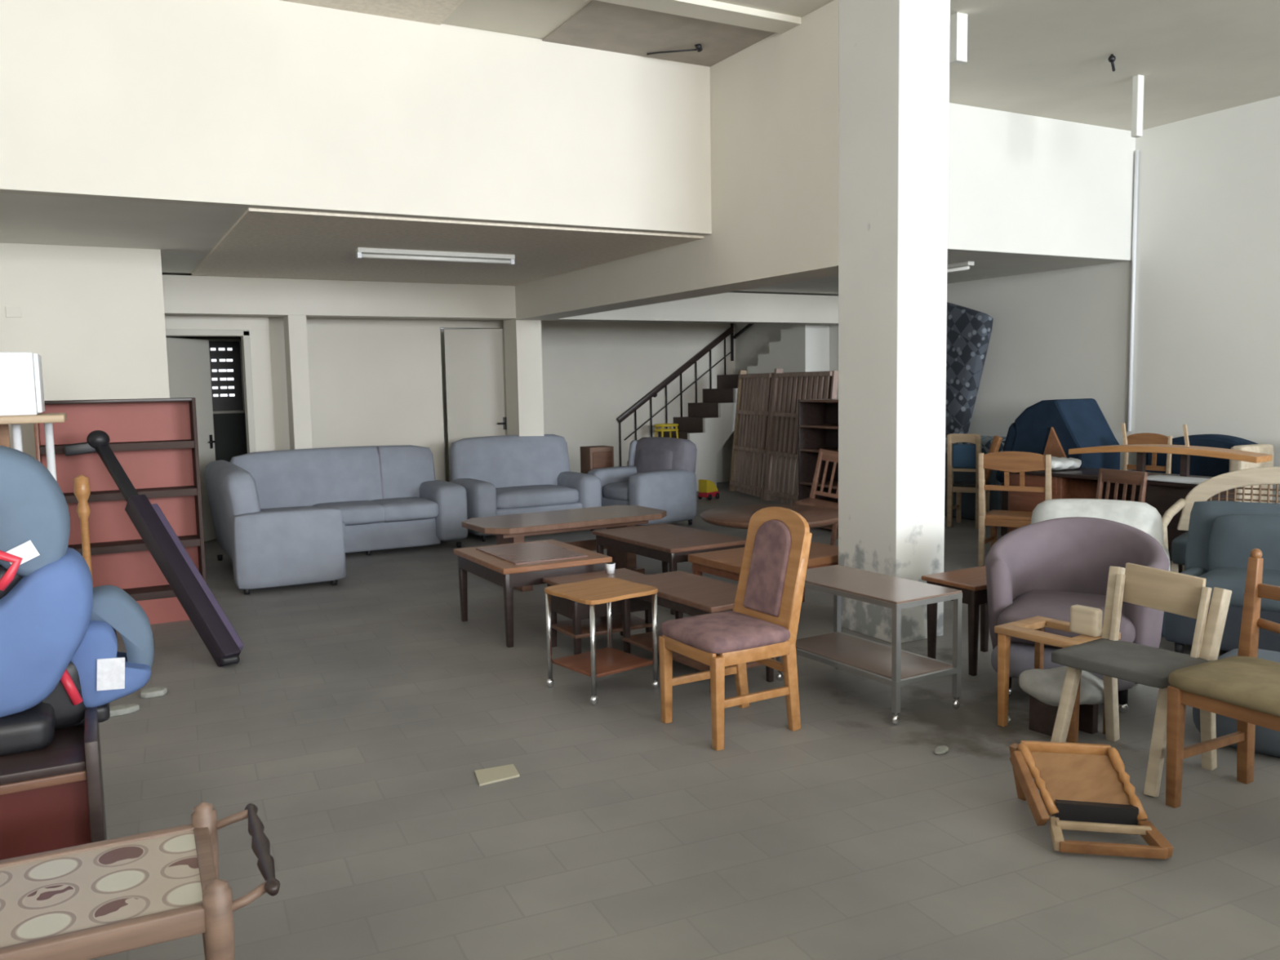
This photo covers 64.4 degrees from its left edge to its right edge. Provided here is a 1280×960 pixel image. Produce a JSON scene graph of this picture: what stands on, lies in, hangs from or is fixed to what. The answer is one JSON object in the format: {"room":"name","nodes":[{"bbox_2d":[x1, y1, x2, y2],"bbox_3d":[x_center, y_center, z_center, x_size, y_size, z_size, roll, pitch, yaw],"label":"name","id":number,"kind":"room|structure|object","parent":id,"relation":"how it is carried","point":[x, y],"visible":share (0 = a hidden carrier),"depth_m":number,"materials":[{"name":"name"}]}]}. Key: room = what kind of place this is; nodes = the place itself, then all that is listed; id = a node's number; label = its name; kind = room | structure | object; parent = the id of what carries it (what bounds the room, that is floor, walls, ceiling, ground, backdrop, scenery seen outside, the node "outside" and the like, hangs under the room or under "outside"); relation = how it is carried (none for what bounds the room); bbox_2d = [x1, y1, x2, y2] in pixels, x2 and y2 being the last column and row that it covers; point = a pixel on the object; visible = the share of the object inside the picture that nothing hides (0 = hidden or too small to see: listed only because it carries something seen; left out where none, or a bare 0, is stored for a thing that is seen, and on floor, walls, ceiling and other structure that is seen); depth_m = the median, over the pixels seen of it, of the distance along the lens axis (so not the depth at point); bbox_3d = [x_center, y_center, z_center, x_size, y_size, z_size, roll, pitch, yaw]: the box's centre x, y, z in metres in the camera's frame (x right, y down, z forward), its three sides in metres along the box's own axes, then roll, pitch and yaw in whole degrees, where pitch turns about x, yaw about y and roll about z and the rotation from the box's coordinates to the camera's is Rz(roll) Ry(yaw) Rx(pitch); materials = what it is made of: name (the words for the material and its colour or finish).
{"room":"second-hand shop","nodes":[
{"label":"second-hand shop","id":0,"kind":"room"},
{"bbox_2d":[0,242,169,458],"bbox_3d":[-5.203,-0.342,7.045,3.550,2.615,0.150,-4,6,-28],"label":"wall","id":1,"kind":"structure","parent":0,"point":[94,317],"depth_m":7.50,"materials":[{"name":"beige paint"}]},
{"bbox_2d":[165,336,240,338],"bbox_3d":[-4.089,-0.776,11.362,2.960,2.615,2.280,-4,6,-28],"label":"wall","id":2,"kind":"structure","parent":0,"point":[182,337],"depth_m":11.91,"materials":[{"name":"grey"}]},
{"bbox_2d":[193,337,244,413],"bbox_3d":[-4.945,-1.224,11.976,0.530,0.880,0.060,-4,6,-28],"label":"window","id":3,"kind":"structure","parent":2,"relation":"in","point":[225,353],"depth_m":12.01,"materials":[{"name":"black metal"}]},
{"bbox_2d":[164,315,275,452],"bbox_3d":[-4.264,-0.643,10.011,1.200,2.615,0.300,-4,6,-28],"label":"wall","id":4,"kind":"structure","parent":0,"point":[258,326],"depth_m":10.06,"materials":[{"name":"beige paint"}]},
{"bbox_2d":[165,337,216,542],"bbox_3d":[-4.466,-0.380,10.162,0.095,2.050,0.720,0,6,12],"label":"door","id":5,"kind":"structure","parent":4,"relation":"in","point":[188,359],"depth_m":10.28,"materials":[{"name":"paint"}]},
{"bbox_2d":[165,328,256,453],"bbox_3d":[-4.226,-0.393,9.940,0.850,2.130,0.180,-4,6,-28],"label":"trim","id":6,"kind":"structure","parent":4,"relation":"attached to","point":[244,335],"depth_m":9.98,"materials":[{"name":"paint"}]},
{"bbox_2d":[213,413,247,462],"bbox_3d":[-4.530,-0.192,12.342,2.880,1.280,0.030,-4,6,-28],"label":"wall","id":7,"kind":"structure","parent":0,"point":[229,428],"depth_m":12.10,"materials":[{"name":"grey"}]},
{"bbox_2d":[283,315,312,449],"bbox_3d":[-3.341,-0.475,9.997,0.170,2.250,0.270,-4,6,-28],"label":"pillar","id":8,"kind":"structure","parent":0,"point":[295,340],"depth_m":9.84,"materials":[{"name":"beige paint"}]},
{"bbox_2d":[268,316,505,482],"bbox_3d":[-3.115,-0.856,12.015,2.740,2.615,2.250,-4,6,-28],"label":"wall","id":9,"kind":"structure","parent":0,"point":[373,381],"depth_m":10.91,"materials":[{"name":"beige paint"}]},
{"bbox_2d":[444,328,506,480],"bbox_3d":[-1.791,-0.595,11.329,0.700,2.160,0.095,-2,6,-6],"label":"door","id":10,"kind":"structure","parent":9,"relation":"in","point":[474,358],"depth_m":11.29,"materials":[{"name":"paint"}]},
{"bbox_2d":[191,208,703,285],"bbox_3d":[-1.818,-1.836,8.395,3.159,0.018,3.780,-4,6,-28],"label":"ceiling","id":11,"kind":"structure","parent":0,"point":[262,242],"depth_m":7.70,"materials":[{"name":"white paint"}]},
{"bbox_2d":[355,247,515,264],"bbox_3d":[-1.584,-1.752,7.970,1.260,0.075,0.080,-4,6,-28],"label":"fluorescent light","id":12,"kind":"object","parent":11,"relation":"attached to","point":[361,252],"visible":1,"depth_m":7.93,"materials":[{"name":"white paint"}]},
{"bbox_2d":[503,318,543,435],"bbox_3d":[-1.263,-0.624,11.170,0.290,2.250,0.370,-4,6,-28],"label":"pillar","id":13,"kind":"structure","parent":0,"point":[522,338],"depth_m":10.98,"materials":[{"name":"beige paint"}]},
{"bbox_2d":[0,192,1117,295],"bbox_3d":[-2.191,-2.044,9.909,12.160,0.120,6.840,-4,6,-28],"label":"ceiling","id":14,"kind":"structure","parent":0,"point":[184,234],"depth_m":6.86,"materials":[{"name":"paint"}]},
{"bbox_2d":[0,0,1135,262],"bbox_3d":[-0.553,-2.311,6.827,11.760,1.186,0.120,-4,6,-28],"label":"wall","id":15,"kind":"structure","parent":0,"point":[274,104],"depth_m":6.28,"materials":[{"name":"beige paint"}]},
{"bbox_2d":[515,0,839,319],"bbox_3d":[0.091,-2.295,8.520,0.370,1.564,5.309,-4,6,-28],"label":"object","id":16,"kind":"structure","parent":15,"relation":"attached to","point":[774,102],"depth_m":6.85,"materials":[{"name":"beige paint"}]},
{"bbox_2d":[541,320,735,482],"bbox_3d":[-0.512,-1.159,14.688,4.400,2.615,0.200,-4,6,-28],"label":"wall","id":17,"kind":"structure","parent":0,"point":[593,372],"depth_m":14.67,"materials":[{"name":"beige paint"}]},
{"bbox_2d":[89,481,1279,959],"bbox_3d":[1.108,1.186,4.186,12.160,0.100,20.500,-4,6,-28],"label":"floor","id":18,"kind":"structure","parent":0,"point":[357,716],"depth_m":3.80,"materials":[{"name":"concrete"}]},
{"bbox_2d":[0,413,66,479],"bbox_3d":[-3.164,0.438,4.653,1.020,1.450,0.560,-4,6,-28],"label":"table","id":19,"kind":"object","parent":18,"relation":"on","point":[47,419],"visible":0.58,"depth_m":4.69,"materials":[{"name":"brown wood"}]},
{"bbox_2d":[0,351,44,416],"bbox_3d":[-3.199,-0.430,4.617,0.830,0.285,0.400,-4,6,-28],"label":"box","id":20,"kind":"object","parent":19,"relation":"on","point":[21,383],"visible":1,"depth_m":4.60,"materials":[{"name":"white cardboard"}]},
{"bbox_2d":[0,706,106,860],"bbox_3d":[-2.121,1.032,2.932,1.015,0.560,0.560,-4,6,-28],"label":"base cabinet","id":21,"kind":"object","parent":18,"relation":"on","point":[51,797],"visible":0.66,"depth_m":2.90,"materials":[{"name":"brown wood"}]},
{"bbox_2d":[0,445,93,755],"bbox_3d":[-1.911,0.345,3.024,0.497,0.902,0.354,-4,6,-28],"label":"seat","id":22,"kind":"object","parent":21,"relation":"on","point":[46,585],"visible":0.96,"depth_m":2.94,"materials":[{"name":"blue fabric"}]},
{"bbox_2d":[41,585,154,729],"bbox_3d":[-1.786,0.565,3.271,0.402,0.412,0.293,-4,6,-28],"label":"seat","id":23,"kind":"object","parent":21,"relation":"on","point":[97,675],"visible":0.59,"depth_m":3.21,"materials":[{"name":"blue fabric"}]},
{"bbox_2d":[74,474,93,583],"bbox_3d":[-3.058,0.518,5.631,0.080,1.100,0.080,-4,6,-28],"label":"bed post","id":24,"kind":"object","parent":18,"relation":"on","point":[82,486],"visible":0.56,"depth_m":5.58,"materials":[{"name":"orange wood"}]},
{"bbox_2d":[33,397,206,624],"bbox_3d":[-3.430,0.216,6.750,0.940,1.500,0.260,-4,6,-28],"label":"bookcase","id":25,"kind":"object","parent":18,"relation":"on","point":[154,441],"visible":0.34,"depth_m":6.82,"materials":[{"name":"red wood"}]},
{"bbox_2d":[109,703,139,716],"bbox_3d":[-2.522,1.115,4.915,0.182,0.030,0.093,-4,6,-28],"label":"chunk","id":26,"kind":"object","parent":18,"relation":"on","point":[117,710],"visible":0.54,"depth_m":4.90,"materials":[{"name":"white stone"}]},
{"bbox_2d":[0,801,280,959],"bbox_3d":[-1.312,1.094,2.077,1.077,0.572,0.486,-4,6,-26],"label":"trolley","id":27,"kind":"object","parent":18,"relation":"on","point":[95,900],"visible":1,"depth_m":2.09,"materials":[{"name":"brown wood"}]},
{"bbox_2d":[63,430,244,666],"bbox_3d":[-2.886,0.370,6.082,1.517,1.319,0.239,2,6,32],"label":"plank","id":28,"kind":"object","parent":18,"relation":"on","point":[211,622],"visible":1,"depth_m":5.98,"materials":[{"name":"black wood"}]},
{"bbox_2d":[140,686,167,697],"bbox_3d":[-2.490,1.086,5.204,0.125,0.030,0.104,-4,6,-28],"label":"chunk","id":29,"kind":"object","parent":18,"relation":"on","point":[155,691],"visible":1,"depth_m":5.17,"materials":[{"name":"white stone"}]},
{"bbox_2d":[204,444,467,595],"bbox_3d":[-2.562,0.243,9.034,2.312,0.979,2.136,-4,6,-28],"label":"sofa","id":30,"kind":"object","parent":18,"relation":"on","point":[283,517],"visible":1,"depth_m":9.36,"materials":[{"name":"blue fabric"}]},
{"bbox_2d":[261,506,311,511],"bbox_3d":[-3.108,0.355,8.899,0.669,0.199,0.609,-4,6,-28],"label":"seat cushion","id":31,"kind":"object","parent":30,"relation":"on","point":[299,506],"depth_m":9.00,"materials":[{"name":"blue fabric"}]},
{"bbox_2d":[311,500,384,525],"bbox_3d":[-2.700,0.307,9.425,0.629,0.189,0.609,-4,6,-28],"label":"seat cushion","id":32,"kind":"object","parent":30,"relation":"on","point":[354,513],"depth_m":9.25,"materials":[{"name":"blue fabric"}]},
{"bbox_2d":[370,497,438,522],"bbox_3d":[-2.261,0.277,9.661,0.589,0.189,0.609,-4,6,-28],"label":"seat cushion","id":33,"kind":"object","parent":30,"relation":"on","point":[387,509],"depth_m":9.44,"materials":[{"name":"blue fabric"}]},
{"bbox_2d":[474,764,519,786],"bbox_3d":[-0.574,1.174,4.056,0.190,0.008,0.145,-4,6,-28],"label":"paper sheet","id":34,"kind":"object","parent":18,"relation":"on","point":[492,775],"visible":1,"depth_m":4.04,"materials":[{"name":"beige paper"}]},
{"bbox_2d":[448,434,601,541],"bbox_3d":[-1.229,0.043,10.714,1.443,1.007,0.941,-4,6,-30],"label":"loveseat","id":35,"kind":"object","parent":18,"relation":"on","point":[504,474],"visible":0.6,"depth_m":10.64,"materials":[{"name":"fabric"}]},
{"bbox_2d":[495,484,578,509],"bbox_3d":[-1.166,0.175,10.624,0.959,0.209,0.639,-4,6,-30],"label":"seat cushion","id":36,"kind":"object","parent":35,"relation":"on","point":[508,496],"depth_m":10.42,"materials":[{"name":"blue fabric"}]},
{"bbox_2d":[453,539,612,647],"bbox_3d":[-0.696,0.700,6.508,0.720,0.486,0.880,-4,6,-29],"label":"coffee table","id":37,"kind":"object","parent":18,"relation":"on","point":[508,566],"visible":0.83,"depth_m":6.25,"materials":[{"name":"brown wood"}]},
{"bbox_2d":[462,505,666,591],"bbox_3d":[-0.579,0.535,8.132,1.600,0.500,0.740,-4,6,-31],"label":"coffee table","id":38,"kind":"object","parent":18,"relation":"on","point":[511,528],"visible":0.67,"depth_m":8.00,"materials":[{"name":"brown wood"}]},
{"bbox_2d":[580,445,613,473],"bbox_3d":[-0.505,0.001,12.104,0.310,0.800,0.290,-4,6,-28],"label":"speaker box","id":39,"kind":"object","parent":18,"relation":"on","point":[592,457],"visible":0.44,"depth_m":11.97,"materials":[{"name":"brown wood"}]},
{"bbox_2d":[542,568,652,654],"bbox_3d":[-0.231,0.780,5.991,0.560,0.410,0.400,-4,6,-30],"label":"side table","id":40,"kind":"object","parent":18,"relation":"on","point":[577,628],"visible":0.4,"depth_m":5.91,"materials":[{"name":"brown wood"}]},
{"bbox_2d":[551,613,652,639],"bbox_3d":[-0.230,0.854,5.998,0.520,0.020,0.360,-4,6,-30],"label":"shelf","id":41,"kind":"object","parent":40,"relation":"attached to","point":[566,627],"depth_m":5.95,"materials":[{"name":"brown wood"}]},
{"bbox_2d":[544,577,659,705],"bbox_3d":[-0.194,0.804,5.152,0.450,0.520,0.450,-5,7,-38],"label":"trolley","id":42,"kind":"object","parent":18,"relation":"on","point":[594,664],"visible":1,"depth_m":5.11,"materials":[{"name":"orange wood"}]},
{"bbox_2d":[551,647,653,677],"bbox_3d":[-0.191,0.925,5.164,0.368,0.018,0.368,-5,7,-38],"label":"shelf","id":43,"kind":"object","parent":42,"relation":"attached to","point":[609,660],"depth_m":5.13,"materials":[{"name":"red wood"}]},
{"bbox_2d":[586,436,697,525],"bbox_3d":[0.038,0.015,11.142,0.897,0.938,1.023,-5,7,-38],"label":"armchair","id":44,"kind":"object","parent":18,"relation":"on","point":[660,472],"visible":0.8,"depth_m":10.92,"materials":[{"name":"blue fabric"}]},
{"bbox_2d":[603,480,628,501],"bbox_3d":[-0.052,0.121,11.079,0.599,0.209,0.539,-5,7,-38],"label":"seat cushion","id":45,"kind":"object","parent":44,"relation":"on","point":[613,491],"depth_m":10.92,"materials":[{"name":"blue fabric"}]},
{"bbox_2d":[636,447,672,472],"bbox_3d":[0.194,-0.151,11.253,0.207,0.455,0.659,-5,7,-38],"label":"cushion","id":46,"kind":"object","parent":44,"relation":"on","point":[648,459],"depth_m":11.18,"materials":[{"name":"grey fabric"}]},
{"bbox_2d":[592,523,746,614],"bbox_3d":[0.207,0.621,7.357,0.660,0.450,1.080,-4,6,-31],"label":"coffee table","id":47,"kind":"object","parent":18,"relation":"on","point":[671,544],"visible":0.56,"depth_m":7.15,"materials":[{"name":"brown wood"}]},
{"bbox_2d":[621,570,774,693],"bbox_3d":[0.295,0.799,5.480,0.440,0.450,0.900,-4,6,-32],"label":"coffee table","id":48,"kind":"object","parent":18,"relation":"on","point":[679,591],"visible":0.36,"depth_m":5.39,"materials":[{"name":"brown wood"}]},
{"bbox_2d":[622,630,774,671],"bbox_3d":[0.297,0.914,5.491,0.400,0.020,0.860,-4,6,-32],"label":"shelf","id":49,"kind":"object","parent":48,"relation":"attached to","point":[644,641],"depth_m":5.51,"materials":[{"name":"brown wood"}]},
{"bbox_2d":[697,479,719,500],"bbox_3d":[0.910,0.118,13.404,0.186,0.269,0.260,4,7,41],"label":"toy truck","id":50,"kind":"object","parent":18,"relation":"on","point":[708,489],"visible":1,"depth_m":13.31,"materials":[{"name":"yellow plastic"}]},
{"bbox_2d":[616,323,829,494],"bbox_3d":[1.061,-1.135,14.129,2.155,2.619,2.260,-4,6,-28],"label":"staircase","id":51,"kind":"structure","parent":18,"relation":"on","point":[708,424],"depth_m":14.46,"materials":[{"name":"white paint"}]},
{"bbox_2d":[653,423,679,438],"bbox_3d":[0.380,-0.637,14.555,0.376,0.330,0.296,-4,6,-28],"label":"stool","id":52,"kind":"object","parent":51,"relation":"on","point":[662,429],"visible":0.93,"depth_m":14.45,"materials":[{"name":"yellow plastic"}]},
{"bbox_2d":[658,506,812,751],"bbox_3d":[0.424,0.625,4.549,0.562,0.975,0.473,-4,6,-30],"label":"dining chair","id":53,"kind":"object","parent":18,"relation":"on","point":[762,625],"visible":1,"depth_m":4.50,"materials":[{"name":"orange wood"}]},
{"bbox_2d":[728,369,773,499],"bbox_3d":[1.535,-0.643,13.772,0.280,1.699,1.178,-3,6,-15],"label":"wooden panel","id":54,"kind":"object","parent":18,"relation":"on","point":[754,391],"visible":0.96,"depth_m":13.73,"materials":[{"name":"brown wood"}]},
{"bbox_2d":[688,541,838,602],"bbox_3d":[0.893,0.687,6.639,0.980,0.430,0.620,-4,6,-32],"label":"coffee table","id":55,"kind":"object","parent":18,"relation":"on","point":[726,563],"visible":0.21,"depth_m":6.48,"materials":[{"name":"red wood"}]},
{"bbox_2d":[700,504,838,528],"bbox_3d":[1.055,0.502,8.092,1.140,0.486,1.140,-4,6,-28],"label":"round table","id":56,"kind":"object","parent":18,"relation":"on","point":[739,517],"visible":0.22,"depth_m":7.96,"materials":[{"name":"brown wood"}]},
{"bbox_2d":[763,368,838,504],"bbox_3d":[1.947,-0.515,12.366,0.280,1.699,1.601,-3,6,-17],"label":"wooden panel","id":57,"kind":"object","parent":18,"relation":"on","point":[788,388],"visible":0.65,"depth_m":12.63,"materials":[{"name":"brown wood"}]},
{"bbox_2d":[794,448,838,546],"bbox_3d":[1.655,0.201,9.039,0.531,0.931,0.475,2,6,32],"label":"wooden chair","id":58,"kind":"object","parent":18,"relation":"on","point":[828,455],"visible":0.44,"depth_m":9.17,"materials":[{"name":"brown wood"}]},
{"bbox_2d":[798,399,838,530],"bbox_3d":[2.020,-0.155,10.444,0.360,1.340,0.840,-4,6,-26],"label":"bookcase","id":59,"kind":"object","parent":18,"relation":"on","point":[818,419],"visible":0.35,"depth_m":10.74,"materials":[{"name":"brown wood"}]},
{"bbox_2d":[776,564,962,724],"bbox_3d":[1.098,0.776,4.978,0.433,0.565,0.844,-4,6,-31],"label":"trolley","id":60,"kind":"object","parent":18,"relation":"on","point":[893,666],"visible":0.95,"depth_m":4.79,"materials":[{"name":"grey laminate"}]},
{"bbox_2d":[795,631,953,679],"bbox_3d":[1.099,0.859,4.986,0.376,0.018,0.796,-4,6,-31],"label":"shelf","id":61,"kind":"object","parent":60,"relation":"attached to","point":[874,658],"depth_m":4.94,"materials":[{"name":"grey metal"}]},
{"bbox_2d":[921,565,989,675],"bbox_3d":[1.838,0.755,5.504,0.500,0.480,0.370,-4,6,-30],"label":"side table","id":62,"kind":"object","parent":18,"relation":"on","point":[972,583],"visible":0.66,"depth_m":5.40,"materials":[{"name":"brown wood"}]},
{"bbox_2d":[946,433,990,528],"bbox_3d":[3.408,-0.004,10.548,0.340,0.971,0.405,3,7,33],"label":"wooden chair","id":63,"kind":"object","parent":18,"relation":"on","point":[958,455],"visible":0.8,"depth_m":10.42,"materials":[{"name":"brown wood"}]},
{"bbox_2d":[944,453,1001,519],"bbox_3d":[3.537,0.042,11.456,0.420,0.700,1.600,-4,6,-28],"label":"bed","id":64,"kind":"object","parent":18,"relation":"on","point":[968,500],"visible":0.07,"depth_m":10.99,"materials":[{"name":"blue fabric"}]},
{"bbox_2d":[945,435,1006,454],"bbox_3d":[3.559,-0.397,11.316,0.460,0.190,1.750,-4,6,-28],"label":"mattress","id":65,"kind":"object","parent":64,"relation":"on","point":[986,441],"visible":0.05,"depth_m":10.71,"materials":[{"name":"fabric"}]},
{"bbox_2d":[945,302,993,435],"bbox_3d":[3.430,-1.228,11.406,0.200,1.597,1.261,-4,6,-28],"label":"mattress","id":66,"kind":"object","parent":65,"relation":"on","point":[969,331],"visible":0.44,"depth_m":11.08,"materials":[{"name":"blue fabric"}]},
{"bbox_2d":[977,451,1052,566],"bbox_3d":[3.107,0.227,8.313,0.560,0.951,0.475,3,7,33],"label":"wooden chair","id":67,"kind":"object","parent":18,"relation":"on","point":[1020,462],"visible":0.66,"depth_m":8.17,"materials":[{"name":"brown wood"}]},
{"bbox_2d":[977,398,1119,536],"bbox_3d":[3.841,-0.101,9.606,0.596,1.328,1.151,-4,6,-28],"label":"armchair","id":68,"kind":"object","parent":18,"relation":"on","point":[1055,427],"visible":0.52,"depth_m":9.24,"materials":[{"name":"blue fabric"}]},
{"bbox_2d":[994,604,1120,742],"bbox_3d":[1.814,0.813,4.434,0.320,0.570,0.400,-5,7,-34],"label":"wooden chair","id":69,"kind":"object","parent":18,"relation":"on","point":[1086,621],"visible":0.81,"depth_m":4.41,"materials":[{"name":"orange wood"}]},
{"bbox_2d":[1018,666,1104,741],"bbox_3d":[1.848,0.961,4.431,0.289,0.274,0.329,-5,7,-34],"label":"stool","id":70,"kind":"object","parent":18,"relation":"on","point":[1044,687],"visible":0.75,"depth_m":4.40,"materials":[{"name":"grey fabric"}]},
{"bbox_2d":[985,516,1169,713],"bbox_3d":[2.124,0.629,4.978,0.819,0.820,0.800,2,6,32],"label":"tub chair","id":71,"kind":"object","parent":18,"relation":"on","point":[1046,568],"visible":0.49,"depth_m":5.05,"materials":[{"name":"purple fabric"}]},
{"bbox_2d":[997,589,1135,648],"bbox_3d":[2.086,0.676,4.918,0.609,0.199,0.649,2,6,32],"label":"seat cushion","id":72,"kind":"object","parent":71,"relation":"on","point":[1023,604],"depth_m":4.81,"materials":[{"name":"purple fabric"}]},
{"bbox_2d":[1008,740,1173,859],"bbox_3d":[1.502,1.063,3.470,0.384,0.252,0.515,-1,5,0],"label":"chair","id":73,"kind":"object","parent":18,"relation":"on","point":[1086,787],"visible":1,"depth_m":3.45,"materials":[{"name":"orange wood"}]},
{"bbox_2d":[1031,498,1170,571],"bbox_3d":[2.836,0.514,6.363,0.863,0.759,0.604,2,6,27],"label":"armchair","id":74,"kind":"object","parent":18,"relation":"on","point":[1142,516],"visible":0.11,"depth_m":6.36,"materials":[{"name":"white fabric"}]},
{"bbox_2d":[1000,466,1234,573],"bbox_3d":[3.875,0.305,8.342,0.620,0.720,1.760,-4,6,-30],"label":"desk","id":75,"kind":"object","parent":18,"relation":"on","point":[1080,482],"visible":0.23,"depth_m":8.48,"materials":[{"name":"brown wood"}]},
{"bbox_2d":[1051,456,1081,471],"bbox_3d":[3.522,-0.145,8.772,0.380,0.114,0.440,-4,6,-28],"label":"plastic sheet","id":76,"kind":"object","parent":75,"relation":"on","point":[1062,463],"visible":0.38,"depth_m":8.60,"materials":[{"name":"white plastic"}]},
{"bbox_2d":[1068,422,1271,476],"bbox_3d":[4.143,-0.241,8.028,0.280,0.408,1.440,-5,7,-38],"label":"wooden board","id":77,"kind":"object","parent":75,"relation":"on","point":[1185,451],"visible":0.97,"depth_m":7.89,"materials":[{"name":"orange wood"}]},
{"bbox_2d":[1146,474,1208,484],"bbox_3d":[4.052,-0.004,7.646,0.330,0.015,0.540,-4,6,-28],"label":"sheet","id":78,"kind":"object","parent":75,"relation":"on","point":[1189,480],"visible":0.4,"depth_m":7.60,"materials":[{"name":"white paper"}]},
{"bbox_2d":[1095,468,1147,502],"bbox_3d":[3.429,0.351,7.575,0.466,0.832,0.420,-3,6,-23],"label":"wooden chair","id":79,"kind":"object","parent":18,"relation":"on","point":[1134,478],"visible":0.17,"depth_m":7.61,"materials":[{"name":"brown wood"}]},
{"bbox_2d":[1050,562,1231,797],"bbox_3d":[1.952,0.755,4.011,0.513,0.773,0.478,-5,7,-34],"label":"wooden chair","id":80,"kind":"object","parent":18,"relation":"on","point":[1108,656],"visible":0.76,"depth_m":4.00,"materials":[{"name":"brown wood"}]},
{"bbox_2d":[1122,432,1172,473],"bbox_3d":[4.280,0.122,8.707,0.280,1.041,0.400,-5,7,-38],"label":"wooden chair","id":81,"kind":"object","parent":18,"relation":"on","point":[1144,437],"visible":0.15,"depth_m":8.71,"materials":[{"name":"brown wood"}]},
{"bbox_2d":[1133,434,1274,502],"bbox_3d":[4.795,0.112,8.881,0.590,1.010,1.210,-4,6,-28],"label":"chair","id":82,"kind":"object","parent":18,"relation":"on","point":[1199,465],"visible":0.17,"depth_m":8.75,"materials":[{"name":"fabric"}]},
{"bbox_2d":[1160,500,1279,653],"bbox_3d":[3.511,0.562,5.540,1.120,0.798,0.836,4,8,43],"label":"armchair","id":83,"kind":"object","parent":18,"relation":"on","point":[1222,535],"visible":0.61,"depth_m":5.70,"materials":[{"name":"blue fabric"}]},
{"bbox_2d":[1198,567,1279,612],"bbox_3d":[3.436,0.600,5.465,0.779,0.179,0.619,4,8,43],"label":"seat cushion","id":84,"kind":"object","parent":83,"relation":"on","point":[1233,579],"depth_m":5.40,"materials":[{"name":"blue fabric"}]},
{"bbox_2d":[1208,514,1279,571],"bbox_3d":[3.612,0.409,5.636,0.819,0.413,0.193,4,8,43],"label":"cushion","id":85,"kind":"object","parent":83,"relation":"on","point":[1232,538],"depth_m":5.75,"materials":[{"name":"blue fabric"}]},
{"bbox_2d":[1161,466,1279,573],"bbox_3d":[4.251,0.380,6.765,1.380,0.900,0.529,4,7,39],"label":"seat","id":86,"kind":"object","parent":18,"relation":"on","point":[1206,490],"visible":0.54,"depth_m":7.07,"materials":[{"name":"beige wood"}]},
{"bbox_2d":[1165,548,1279,808],"bbox_3d":[2.215,0.732,3.510,0.515,0.895,0.553,-4,6,-28],"label":"upholstered chair","id":87,"kind":"object","parent":18,"relation":"on","point":[1244,687],"visible":1,"depth_m":3.62,"materials":[{"name":"brown wood"}]},
{"bbox_2d":[1192,648,1279,757],"bbox_3d":[2.635,0.929,4.274,0.539,0.379,0.489,-6,8,-43],"label":"cushion","id":88,"kind":"object","parent":18,"relation":"on","point":[1267,741],"visible":0.23,"depth_m":4.14,"materials":[{"name":"blue fabric"}]},
{"bbox_2d":[280,0,1279,130],"bbox_3d":[2.663,-2.456,0.824,12.160,0.162,13.680,-4,6,-28],"label":"ceiling","id":89,"kind":"structure","parent":0,"point":[1048,59],"depth_m":7.01,"materials":[{"name":"paint"}]},
{"bbox_2d":[542,0,774,66],"bbox_3d":[0.135,-2.891,6.591,1.299,0.012,0.859,-4,6,-28],"label":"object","id":90,"kind":"structure","parent":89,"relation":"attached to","point":[598,25],"depth_m":6.58,"materials":[{"name":"white paint"}]},
{"bbox_2d":[595,0,800,33],"bbox_3d":[0.084,-2.816,5.966,1.989,0.040,0.200,-4,6,-28],"label":"trim","id":91,"kind":"structure","parent":89,"relation":"attached to","point":[706,10],"depth_m":6.15,"materials":[{"name":"paint"}]},
{"bbox_2d":[950,12,967,64],"bbox_3d":[1.994,-2.761,6.357,0.090,0.290,0.060,-4,6,-28],"label":"fluorescent light","id":92,"kind":"object","parent":89,"relation":"hanging from","point":[958,21],"visible":1,"depth_m":6.33,"materials":[{"name":"white paint"}]},
{"bbox_2d":[1131,74,1144,137],"bbox_3d":[3.791,-2.846,7.743,0.070,0.450,0.050,-4,6,-28],"label":"fluorescent light","id":93,"kind":"object","parent":89,"relation":"hanging from","point":[1137,80],"visible":1,"depth_m":7.72,"materials":[{"name":"white paint"}]},
{"bbox_2d":[838,0,950,643],"bbox_3d":[1.503,-0.962,6.075,0.380,3.800,0.520,-4,6,-28],"label":"column","id":94,"kind":"structure","parent":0,"point":[894,64],"depth_m":5.90,"materials":[{"name":"paint"}]},
{"bbox_2d":[734,95,1279,503],"bbox_3d":[6.332,-1.120,6.825,0.200,4.000,20.500,-4,6,-28],"label":"wall","id":95,"kind":"structure","parent":0,"point":[1206,348],"depth_m":9.27,"materials":[{"name":"white paint"}]},
{"bbox_2d":[162,274,838,324],"bbox_3d":[-0.866,-1.940,11.214,8.210,0.346,0.270,-4,6,-28],"label":"beam","id":96,"kind":"structure","parent":95,"relation":"attached to","point":[183,295],"depth_m":10.31,"materials":[{"name":"beige paint"}]},
{"bbox_2d":[1127,150,1138,431],"bbox_3d":[4.658,-1.769,9.603,0.034,2.620,0.036,-4,6,-28],"label":"conduit pipe","id":97,"kind":"object","parent":95,"relation":"attached to","point":[1136,152],"visible":1,"depth_m":9.59,"materials":[{"name":"white plastic"}]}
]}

